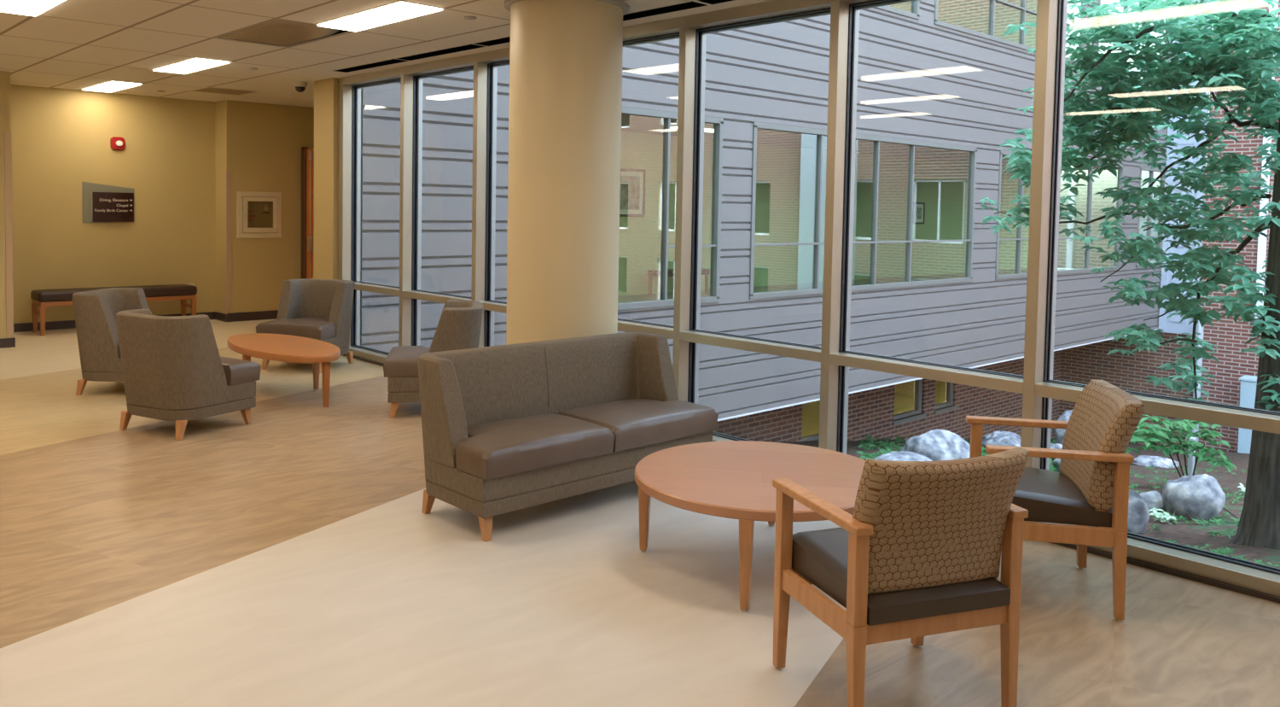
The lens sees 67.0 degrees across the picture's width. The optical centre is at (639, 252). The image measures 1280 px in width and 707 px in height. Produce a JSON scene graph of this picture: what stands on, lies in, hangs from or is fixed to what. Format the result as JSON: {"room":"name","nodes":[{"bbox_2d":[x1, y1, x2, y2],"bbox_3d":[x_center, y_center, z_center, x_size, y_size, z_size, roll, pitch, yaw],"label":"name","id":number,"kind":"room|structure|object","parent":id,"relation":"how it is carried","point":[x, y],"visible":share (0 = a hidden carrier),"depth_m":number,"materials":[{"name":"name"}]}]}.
{"room":"hospital interior","nodes":[
{"label":"hospital interior","id":0,"kind":"room"},
{"bbox_2d":[0,70,11,337],"bbox_3d":[-9.368,-0.408,8.400,6.435,2.880,1.300,-1,4,-44],"label":"wall","id":1,"kind":"structure","parent":0,"point":[5,126],"depth_m":10.09,"materials":[{"name":"paint"}]},
{"bbox_2d":[0,337,15,348],"bbox_3d":[-9.306,0.979,8.529,6.250,0.100,1.300,-1,4,-44],"label":"baseboard","id":2,"kind":"structure","parent":1,"relation":"attached to","point":[4,342],"depth_m":10.17,"materials":[{"name":"brown plastic"}]},
{"bbox_2d":[4,132,13,337],"bbox_3d":[-6.633,-0.174,10.162,0.067,2.150,0.067,-1,4,-44],"label":"trim","id":3,"kind":"structure","parent":1,"relation":"attached to","point":[8,136],"depth_m":10.14,"materials":[{"name":"beige plastic"}]},
{"bbox_2d":[10,84,215,323],"bbox_3d":[-6.716,-0.524,11.961,2.790,2.880,0.200,-1,4,-44],"label":"wall","id":4,"kind":"structure","parent":0,"point":[61,137],"depth_m":11.97,"materials":[{"name":"paint"}]},
{"bbox_2d":[81,181,134,222],"bbox_3d":[-6.546,-0.611,11.941,0.580,0.500,0.055,-1,4,-44],"label":"sign","id":5,"kind":"object","parent":4,"relation":"attached to","point":[101,202],"visible":1,"depth_m":11.91,"materials":[{"name":"grey plastic"}]},
{"bbox_2d":[110,136,125,150],"bbox_3d":[-6.459,-1.347,11.976,0.165,0.165,0.055,-1,4,-44],"label":"fire alarm strobe","id":6,"kind":"object","parent":4,"relation":"attached to","point":[116,142],"visible":1,"depth_m":11.96,"materials":[{"name":"red plastic"}]},
{"bbox_2d":[13,309,278,331],"bbox_3d":[-5.878,0.854,12.431,4.000,0.115,0.405,-1,4,-44],"label":"baseboard","id":7,"kind":"structure","parent":4,"relation":"attached to","point":[21,327],"depth_m":12.66,"materials":[{"name":"brown plastic"}]},
{"bbox_2d":[215,99,314,314],"bbox_3d":[-4.883,-0.553,13.299,1.710,2.880,0.390,-1,4,-44],"label":"wall","id":8,"kind":"structure","parent":0,"point":[261,144],"depth_m":12.87,"materials":[{"name":"paint"}]},
{"bbox_2d":[224,169,232,313],"bbox_3d":[-5.370,-0.137,12.619,0.068,1.865,0.060,-1,4,-44],"label":"trim","id":9,"kind":"structure","parent":8,"relation":"attached to","point":[228,247],"depth_m":12.60,"materials":[{"name":"beige plastic"}]},
{"bbox_2d":[237,191,281,238],"bbox_3d":[-5.046,-0.495,12.848,0.590,0.610,0.048,-1,4,-44],"label":"framed picture","id":10,"kind":"object","parent":8,"relation":"attached to","point":[258,213],"visible":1,"depth_m":12.85,"materials":[{"name":"beige wood"}]},
{"bbox_2d":[300,146,314,278],"bbox_3d":[-4.304,-0.249,12.934,0.105,2.330,0.935,-1,4,-44],"label":"door","id":11,"kind":"structure","parent":8,"relation":"in","point":[307,154],"depth_m":13.13,"materials":[{"name":"brown wood"}]},
{"bbox_2d":[313,77,362,345],"bbox_3d":[-2.695,-0.400,10.907,1.845,2.880,0.460,-1,4,-44],"label":"wall","id":12,"kind":"structure","parent":0,"point":[326,91],"depth_m":10.22,"materials":[{"name":"brown paint"}]},
{"bbox_2d":[337,66,422,362],"bbox_3d":[-2.634,-0.344,9.732,0.200,2.880,1.328,-1,4,-44],"label":"window","id":13,"kind":"structure","parent":12,"relation":"in","point":[349,184],"depth_m":9.79,"materials":[{"name":"beige paint"}]},
{"bbox_2d":[343,354,1279,603],"bbox_3d":[1.257,1.352,5.638,0.175,0.020,12.690,-1,4,-44],"label":"baseboard","id":14,"kind":"structure","parent":12,"relation":"in","point":[1265,596],"depth_m":4.31,"materials":[{"name":"brown plastic"}]},
{"bbox_2d":[0,0,773,107],"bbox_3d":[-2.659,-1.598,4.417,10.700,0.120,16.600,-1,4,-44],"label":"ceiling","id":15,"kind":"structure","parent":0,"point":[73,44],"depth_m":7.88,"materials":[{"name":"tile"}]},
{"bbox_2d":[0,0,66,16],"bbox_3d":[-3.978,-1.646,6.323,0.330,0.012,1.220,-1,4,-44],"label":"recessed light","id":16,"kind":"object","parent":15,"relation":"in","point":[32,8],"visible":1,"depth_m":6.50,"materials":[{"name":"white plastic"}]},
{"bbox_2d":[0,0,30,12],"bbox_3d":[-4.035,-1.642,6.269,0.144,0.008,1.194,-1,4,-44],"label":"diffuser","id":17,"kind":"object","parent":16,"relation":"attached to","point":[7,6],"depth_m":6.48,"materials":[{"name":"white plastic"}]},
{"bbox_2d":[81,80,142,92],"bbox_3d":[-6.129,-1.914,11.213,0.330,0.012,1.220,-1,4,-44],"label":"recessed light","id":18,"kind":"object","parent":15,"relation":"in","point":[109,86],"visible":1,"depth_m":11.13,"materials":[{"name":"white plastic"}]},
{"bbox_2d":[82,81,126,91],"bbox_3d":[-6.186,-1.911,11.159,0.144,0.008,1.194,-1,4,-44],"label":"diffuser","id":19,"kind":"object","parent":18,"relation":"attached to","point":[109,84],"depth_m":11.13,"materials":[{"name":"white plastic"}]},
{"bbox_2d":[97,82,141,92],"bbox_3d":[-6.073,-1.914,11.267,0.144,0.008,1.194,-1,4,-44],"label":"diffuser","id":20,"kind":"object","parent":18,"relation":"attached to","point":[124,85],"depth_m":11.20,"materials":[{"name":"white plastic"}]},
{"bbox_2d":[151,57,232,74],"bbox_3d":[-4.343,-1.794,9.341,0.330,0.012,1.220,-1,4,-44],"label":"recessed light","id":21,"kind":"object","parent":15,"relation":"in","point":[194,64],"visible":1,"depth_m":9.26,"materials":[{"name":"white plastic"}]},
{"bbox_2d":[153,58,212,72],"bbox_3d":[-4.400,-1.790,9.288,0.144,0.008,1.194,-1,4,-44],"label":"diffuser","id":22,"kind":"object","parent":21,"relation":"attached to","point":[192,62],"depth_m":9.23,"materials":[{"name":"white plastic"}]},
{"bbox_2d":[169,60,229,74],"bbox_3d":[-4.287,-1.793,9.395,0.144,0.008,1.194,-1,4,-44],"label":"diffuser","id":23,"kind":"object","parent":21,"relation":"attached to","point":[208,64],"depth_m":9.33,"materials":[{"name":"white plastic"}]},
{"bbox_2d":[188,86,259,95],"bbox_3d":[-4.934,-1.907,11.465,0.600,0.006,0.600,-1,4,-44],"label":"ceiling vent","id":24,"kind":"object","parent":15,"relation":"in","point":[209,90],"visible":1,"depth_m":11.45,"materials":[{"name":"beige metal"}]},
{"bbox_2d":[218,18,349,46],"bbox_3d":[-2.758,-1.741,7.468,0.570,0.118,1.160,-1,4,-44],"label":"panel","id":25,"kind":"object","parent":15,"relation":"attached to","point":[279,32],"visible":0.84,"depth_m":7.45,"materials":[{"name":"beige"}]},
{"bbox_2d":[292,81,308,92],"bbox_3d":[-3.672,-1.784,10.462,0.150,0.110,0.150,-1,4,-44],"label":"security camera","id":26,"kind":"object","parent":15,"relation":"attached to","point":[300,86],"visible":1,"depth_m":10.41,"materials":[{"name":"beige plastic"}]},
{"bbox_2d":[331,58,408,72],"bbox_3d":[-2.559,-1.754,9.123,0.170,0.004,1.180,-1,4,-44],"label":"ceiling vent","id":27,"kind":"object","parent":15,"relation":"in","point":[389,61],"visible":1,"depth_m":9.07,"materials":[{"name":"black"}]},
{"bbox_2d":[314,0,445,31],"bbox_3d":[-1.820,-1.623,6.696,0.330,0.012,1.220,-1,4,-44],"label":"recessed light","id":28,"kind":"object","parent":15,"relation":"in","point":[399,10],"visible":1,"depth_m":6.61,"materials":[{"name":"beige plastic"}]},
{"bbox_2d":[337,5,442,31],"bbox_3d":[-1.763,-1.622,6.750,0.144,0.008,1.194,-1,4,-44],"label":"diffuser","id":29,"kind":"object","parent":28,"relation":"attached to","point":[420,10],"depth_m":6.68,"materials":[{"name":"white plastic"}]},
{"bbox_2d":[394,43,486,60],"bbox_3d":[-1.718,-1.697,8.241,0.170,0.004,1.180,-1,4,-44],"label":"ceiling vent","id":30,"kind":"object","parent":15,"relation":"in","point":[465,47],"visible":1,"depth_m":8.21,"materials":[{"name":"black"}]},
{"bbox_2d":[464,16,476,19],"bbox_3d":[-1.166,-1.608,6.646,0.084,0.012,0.084,-1,4,-44],"label":"sprinkler cover","id":31,"kind":"object","parent":15,"relation":"attached to","point":[465,17],"visible":1,"depth_m":6.63,"materials":[{"name":"beige metal"}]},
{"bbox_2d":[471,35,510,46],"bbox_3d":[-0.877,-1.640,7.359,0.170,0.004,1.180,-1,4,-44],"label":"ceiling vent","id":32,"kind":"object","parent":15,"relation":"in","point":[504,39],"visible":0.36,"depth_m":7.63,"materials":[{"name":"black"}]},
{"bbox_2d":[622,0,708,21],"bbox_3d":[-0.036,-1.583,6.477,0.170,0.004,1.180,-1,4,-44],"label":"ceiling vent","id":33,"kind":"object","parent":15,"relation":"in","point":[689,4],"visible":0.57,"depth_m":6.28,"materials":[{"name":"black metal"}]},
{"bbox_2d":[694,0,737,5],"bbox_3d":[0.805,-1.526,5.596,0.170,0.004,1.180,-1,4,-44],"label":"ceiling vent","id":34,"kind":"object","parent":15,"relation":"in","point":[710,2],"visible":1,"depth_m":5.98,"materials":[{"name":"black"}]},
{"bbox_2d":[0,318,1279,706],"bbox_3d":[-2.646,1.418,4.485,10.700,0.150,16.400,-1,4,-44],"label":"floor","id":35,"kind":"structure","parent":0,"point":[291,555],"depth_m":3.96,"materials":[{"name":"laminate"}]},
{"bbox_2d":[72,287,149,395],"bbox_3d":[-4.257,0.734,8.085,0.726,0.820,0.688,1,3,0],"label":"lounge chair","id":36,"kind":"object","parent":35,"relation":"on","point":[96,311],"visible":0.54,"depth_m":7.76,"materials":[{"name":"grey fabric"}]},
{"bbox_2d":[30,284,197,336],"bbox_3d":[-6.359,0.683,11.771,1.740,0.500,0.430,-1,4,-44],"label":"bench","id":37,"kind":"object","parent":35,"relation":"on","point":[43,298],"visible":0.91,"depth_m":11.56,"materials":[{"name":"brown wood"}]},
{"bbox_2d":[116,308,261,440],"bbox_3d":[-3.186,0.816,6.768,0.688,0.820,0.726,2,3,27],"label":"lounge chair","id":38,"kind":"object","parent":35,"relation":"on","point":[173,369],"visible":1,"depth_m":6.48,"materials":[{"name":"fabric"}]},
{"bbox_2d":[220,356,261,384],"bbox_3d":[-3.143,0.833,6.852,0.680,0.158,0.540,2,3,27],"label":"seat cushion","id":39,"kind":"object","parent":38,"relation":"on","point":[233,371],"depth_m":6.80,"materials":[{"name":"leather"}]},
{"bbox_2d":[227,332,340,407],"bbox_3d":[-2.951,0.963,7.983,0.670,0.420,1.550,-1,4,-44],"label":"oval coffee table","id":40,"kind":"object","parent":35,"relation":"on","point":[264,346],"visible":0.84,"depth_m":7.74,"materials":[{"name":"brown wood"}]},
{"bbox_2d":[256,278,354,372],"bbox_3d":[-3.195,0.694,9.367,0.688,0.820,0.726,2,3,13],"label":"lounge chair","id":41,"kind":"object","parent":35,"relation":"on","point":[318,309],"visible":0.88,"depth_m":9.39,"materials":[{"name":"grey fabric"}]},
{"bbox_2d":[256,317,335,340],"bbox_3d":[-3.217,0.718,9.277,0.680,0.158,0.540,2,3,13],"label":"seat cushion","id":42,"kind":"object","parent":41,"relation":"on","point":[314,328],"depth_m":9.05,"materials":[{"name":"leather"}]},
{"bbox_2d":[383,299,482,417],"bbox_3d":[-1.594,0.810,7.528,0.726,0.820,0.688,1,3,-10],"label":"lounge chair","id":43,"kind":"object","parent":35,"relation":"on","point":[459,325],"visible":0.62,"depth_m":7.20,"materials":[{"name":"grey fabric"}]},
{"bbox_2d":[383,345,430,377],"bbox_3d":[-1.686,0.829,7.513,0.540,0.158,0.680,1,3,-10],"label":"seat cushion","id":44,"kind":"object","parent":43,"relation":"on","point":[400,361],"depth_m":7.18,"materials":[{"name":"leather"}]},
{"bbox_2d":[506,0,622,344],"bbox_3d":[-0.494,-0.142,6.265,0.720,2.880,0.720,-1,4,-44],"label":"column","id":45,"kind":"structure","parent":35,"relation":"on","point":[566,55],"depth_m":5.94,"materials":[{"name":"paint"}]},
{"bbox_2d":[504,0,629,15],"bbox_3d":[-0.467,-1.565,6.198,0.800,0.027,0.800,-1,4,-44],"label":"trim","id":46,"kind":"structure","parent":45,"relation":"attached to","point":[625,6],"depth_m":6.04,"materials":[{"name":"beige paint"}]},
{"bbox_2d":[417,331,718,541],"bbox_3d":[-0.373,0.936,5.326,1.628,0.820,0.706,-1,4,-44],"label":"sofa","id":47,"kind":"object","parent":35,"relation":"on","point":[508,427],"visible":0.99,"depth_m":5.14,"materials":[{"name":"leather"}]},
{"bbox_2d":[455,413,615,479],"bbox_3d":[-0.604,0.968,4.980,0.807,0.158,0.520,-1,4,-44],"label":"seat cushion","id":48,"kind":"object","parent":47,"relation":"on","point":[511,447],"depth_m":4.80,"materials":[{"name":"leather"}]},
{"bbox_2d":[557,397,718,452],"bbox_3d":[-0.015,0.952,5.540,0.807,0.158,0.520,-1,4,-44],"label":"seat cushion","id":49,"kind":"object","parent":47,"relation":"on","point":[634,424],"depth_m":5.38,"materials":[{"name":"leather"}]},
{"bbox_2d":[634,440,865,611],"bbox_3d":[0.546,1.198,4.375,1.146,0.420,1.146,-1,4,-44],"label":"round coffee table","id":50,"kind":"object","parent":35,"relation":"on","point":[730,479],"visible":0.79,"depth_m":4.26,"materials":[{"name":"brown wood"}]},
{"bbox_2d":[772,446,1029,706],"bbox_3d":[0.855,1.036,3.193,0.628,0.865,0.625,0,3,-20],"label":"armchair","id":51,"kind":"object","parent":35,"relation":"on","point":[917,555],"visible":1,"depth_m":2.98,"materials":[{"name":"brown wood"}]},
{"bbox_2d":[965,378,1145,621],"bbox_3d":[1.754,1.009,4.135,0.625,0.865,0.628,2,3,11],"label":"armchair","id":52,"kind":"object","parent":35,"relation":"on","point":[1090,487],"visible":0.74,"depth_m":3.88,"materials":[{"name":"brown fabric"}]},
{"bbox_3d":[-2.025,-1.056,2.497,9.350,13.000,13.300,-1,4,-44],"label":"wall","id":53,"kind":"structure","parent":0,"visible":0},
{"bbox_2d":[402,52,497,347],"bbox_3d":[-1.766,-0.295,8.822,0.200,2.860,1.258,-1,4,-44],"label":"window","id":54,"kind":"structure","parent":53,"relation":"in","point":[469,62],"depth_m":8.40,"materials":[{"name":"beige paint"}]},
{"bbox_2d":[477,47,509,346],"bbox_3d":[-0.922,-0.238,7.937,0.200,2.860,1.258,-1,4,-44],"label":"window","id":55,"kind":"structure","parent":53,"relation":"in","point":[498,57],"depth_m":8.36,"materials":[{"name":"beige paint"}]},
{"bbox_2d":[617,16,706,403],"bbox_3d":[-0.078,-0.181,7.052,0.200,2.860,1.258,-1,4,-44],"label":"window","id":56,"kind":"structure","parent":53,"relation":"in","point":[673,28],"depth_m":6.58,"materials":[{"name":"beige paint"}]},
{"bbox_2d":[679,0,859,453],"bbox_3d":[0.766,-0.124,6.168,0.200,2.860,1.258,-1,4,-44],"label":"window","id":57,"kind":"structure","parent":53,"relation":"in","point":[775,11],"depth_m":5.75,"materials":[{"name":"beige paint"}]},
{"bbox_2d":[829,0,1067,521],"bbox_3d":[1.610,-0.067,5.283,0.200,2.860,1.258,-1,4,-44],"label":"window","id":58,"kind":"structure","parent":53,"relation":"in","point":[1046,30],"depth_m":4.83,"materials":[{"name":"beige paint"}]},
{"bbox_2d":[1034,0,1279,596],"bbox_3d":[2.454,-0.009,4.398,0.200,2.860,1.258,-1,4,-44],"label":"window","id":59,"kind":"structure","parent":53,"relation":"in","point":[1249,574],"depth_m":4.39,"materials":[{"name":"beige paint"}]},
{"label":"outside","id":60,"kind":"structure","parent":0,"visible":0},
{"bbox_2d":[769,438,1279,568],"bbox_3d":[15.558,3.395,12.710,30.070,7.944,28.600,-1,4,-44],"label":"ground","id":61,"kind":"structure","parent":60,"point":[1184,533],"depth_m":11.58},
{"bbox_2d":[360,0,1172,420],"bbox_3d":[4.663,-4.478,20.123,24.730,13.560,4.125,-1,4,-44],"label":"building","id":62,"kind":"structure","parent":61,"relation":"on","point":[940,88],"depth_m":17.49,"materials":[{"name":"grey"}]},
{"bbox_2d":[619,168,645,216],"bbox_3d":[-0.181,-1.069,17.441,0.730,0.860,0.030,-1,4,-44],"label":"framed picture","id":63,"kind":"object","parent":62,"relation":"attached to","point":[632,181],"visible":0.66,"depth_m":17.48,"materials":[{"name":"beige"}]},
{"bbox_2d":[620,175,639,209],"bbox_3d":[-0.179,-1.069,17.439,0.470,0.600,0.005,-1,4,-44],"label":"print","id":64,"kind":"object","parent":63,"relation":"attached to","point":[630,185],"depth_m":17.44},
{"bbox_2d":[647,268,709,295],"bbox_3d":[0.721,0.549,17.894,1.240,0.460,0.420,-1,4,-44],"label":"bench","id":65,"kind":"object","parent":62,"relation":"on","point":[670,271],"visible":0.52,"depth_m":17.61,"materials":[{"name":"brown wood"}]},
{"bbox_2d":[670,126,713,132],"bbox_3d":[1.032,-2.095,16.553,1.200,0.019,0.300,-1,4,-44],"label":"lamp","id":66,"kind":"object","parent":62,"relation":"attached to","point":[707,130],"depth_m":16.48,"materials":[{"name":"white"}]},
{"bbox_2d":[913,202,925,224],"bbox_3d":[7.007,-0.979,24.304,0.500,0.550,0.030,-1,4,-44],"label":"framed picture","id":67,"kind":"object","parent":62,"relation":"attached to","point":[918,207],"visible":1,"depth_m":24.29,"materials":[{"name":"black"}]},
{"bbox_2d":[916,207,921,219],"bbox_3d":[7.009,-0.979,24.302,0.240,0.290,0.005,-1,4,-44],"label":"print","id":68,"kind":"object","parent":67,"relation":"attached to","point":[918,209],"depth_m":24.30},
{"bbox_2d":[874,450,932,460],"bbox_3d":[3.172,2.579,11.515,0.766,0.384,0.801,2,3,21],"label":"rock","id":69,"kind":"object","parent":61,"relation":"on","point":[903,455],"visible":0.23,"depth_m":11.45,"materials":[{"name":"stone"}]},
{"bbox_2d":[901,429,970,460],"bbox_3d":[3.895,2.658,12.685,0.903,0.710,0.830,0,3,-21],"label":"rock","id":70,"kind":"object","parent":61,"relation":"on","point":[936,445],"visible":0.4,"depth_m":12.44,"materials":[{"name":"stone"}]},
{"bbox_2d":[713,0,1279,452],"bbox_3d":[13.272,-3.177,11.177,24.750,23.000,26.950,-1,4,-44],"label":"brick building","id":71,"kind":"structure","parent":61,"relation":"on","point":[871,411],"depth_m":25.89,"materials":[{"name":"red brick"}]},
{"bbox_2d":[801,400,820,436],"bbox_3d":[3.736,3.114,21.005,1.140,1.700,0.020,-1,4,-44],"label":"blind","id":72,"kind":"object","parent":71,"relation":"hanging from","point":[810,424],"depth_m":20.99,"materials":[{"name":"yellow"}]},
{"bbox_2d":[893,380,914,413],"bbox_3d":[6.360,3.046,23.504,1.190,1.700,0.020,-1,4,-44],"label":"blind","id":73,"kind":"object","parent":71,"relation":"hanging from","point":[904,392],"depth_m":23.61,"materials":[{"name":"yellow"}]},
{"bbox_2d":[935,380,946,403],"bbox_3d":[7.609,3.014,24.694,0.840,1.700,0.020,-1,4,-44],"label":"blind","id":74,"kind":"object","parent":71,"relation":"hanging from","point":[940,386],"depth_m":24.80,"materials":[{"name":"yellow fabric"}]},
{"bbox_2d":[981,430,1021,447],"bbox_3d":[6.919,3.693,18.474,0.720,0.558,0.996,0,3,-26],"label":"rock","id":75,"kind":"object","parent":61,"relation":"on","point":[1003,438],"visible":0.49,"depth_m":18.30,"materials":[{"name":"stone"}]},
{"bbox_2d":[1052,458,1060,471],"bbox_3d":[6.018,2.981,13.514,0.478,0.390,0.536,3,3,34],"label":"rock","id":76,"kind":"object","parent":61,"relation":"on","point":[1056,462],"visible":0.14,"depth_m":13.46,"materials":[{"name":"stone"}]},
{"bbox_2d":[1050,442,1062,460],"bbox_3d":[7.490,3.644,17.451,0.528,0.409,0.537,-1,4,-41],"label":"rock","id":77,"kind":"object","parent":61,"relation":"on","point":[1054,445],"visible":0.17,"depth_m":17.37,"materials":[{"name":"stone"}]},
{"bbox_2d":[1053,409,1072,444],"bbox_3d":[8.870,3.761,19.542,0.997,1.202,1.055,2,3,27],"label":"rock","id":78,"kind":"object","parent":61,"relation":"on","point":[1059,433],"visible":0.12,"depth_m":19.38,"materials":[{"name":"stone"}]},
{"bbox_2d":[853,434,1279,565],"bbox_3d":[9.658,4.764,24.477,8.214,7.495,40.639,2,3,19],"label":"ground cover","id":79,"kind":"structure","parent":61,"relation":"on","point":[867,456],"depth_m":12.68,"materials":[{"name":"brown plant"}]},
{"bbox_2d":[979,0,1279,549],"bbox_3d":[3.949,-1.308,7.395,2.481,7.000,2.270,2,3,14],"label":"tree","id":80,"kind":"object","parent":61,"relation":"on","point":[1259,526],"visible":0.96,"depth_m":7.07,"materials":[{"name":"green plant"}]},
{"bbox_2d":[1127,489,1149,532],"bbox_3d":[3.831,2.071,7.592,0.263,0.406,0.258,1,3,3],"label":"rock","id":81,"kind":"object","parent":61,"relation":"on","point":[1138,512],"visible":0.44,"depth_m":7.49,"materials":[{"name":"stone"}]},
{"bbox_2d":[1140,490,1165,513],"bbox_3d":[4.811,2.366,9.099,0.301,0.276,0.304,0,3,-13],"label":"rock","id":82,"kind":"object","parent":61,"relation":"on","point":[1153,498],"visible":0.37,"depth_m":8.98,"materials":[{"name":"stone"}]},
{"bbox_2d":[1129,454,1180,468],"bbox_3d":[9.014,3.695,16.984,0.654,0.200,0.656,-1,3,-37],"label":"rock","id":83,"kind":"object","parent":61,"relation":"on","point":[1143,460],"visible":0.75,"depth_m":16.86,"materials":[{"name":"stone"}]},
{"bbox_2d":[1148,507,1176,523],"bbox_3d":[4.557,2.313,8.453,0.237,0.130,0.298,3,3,31],"label":"variegated plant","id":84,"kind":"object","parent":61,"relation":"on","point":[1162,517],"visible":0.97,"depth_m":8.44,"materials":[{"name":"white plant"}]},
{"bbox_2d":[1125,414,1236,477],"bbox_3d":[6.713,2.468,12.010,1.846,1.065,1.231,1,3,-1],"label":"leafy shrub","id":85,"kind":"object","parent":61,"relation":"on","point":[1154,430],"visible":0.89,"depth_m":11.78,"materials":[{"name":"green plant"}]},
{"bbox_2d":[1187,436,1196,476],"bbox_3d":[7.178,2.734,12.598,0.100,0.654,0.060,-1,4,-44],"label":"marker post","id":86,"kind":"object","parent":61,"relation":"on","point":[1191,459],"visible":0.47,"depth_m":12.56,"materials":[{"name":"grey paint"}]},
{"bbox_2d":[1161,473,1225,521],"bbox_3d":[5.064,2.267,8.853,0.494,0.526,0.539,0,3,-28],"label":"rock","id":87,"kind":"object","parent":61,"relation":"on","point":[1199,496],"visible":0.83,"depth_m":8.69,"materials":[{"name":"stone"}]},
{"bbox_2d":[1159,487,1238,524],"bbox_3d":[5.574,2.548,9.703,0.567,0.606,3.445,2,3,27],"label":"twigs","id":88,"kind":"object","parent":61,"relation":"on","point":[1160,488],"visible":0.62,"depth_m":8.66,"materials":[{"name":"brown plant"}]},
{"bbox_2d":[1237,482,1245,494],"bbox_3d":[6.923,2.730,11.016,0.224,0.144,0.276,3,3,31],"label":"variegated plant","id":89,"kind":"object","parent":61,"relation":"on","point":[1242,489],"visible":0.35,"depth_m":11.08,"materials":[{"name":"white plant"}]},
{"bbox_2d":[1237,374,1256,453],"bbox_3d":[15.852,4.241,24.947,0.560,2.016,0.660,-1,4,-44],"label":"utility box","id":90,"kind":"object","parent":61,"relation":"on","point":[1248,390],"visible":0.42,"depth_m":24.87,"materials":[{"name":"blue paint"}]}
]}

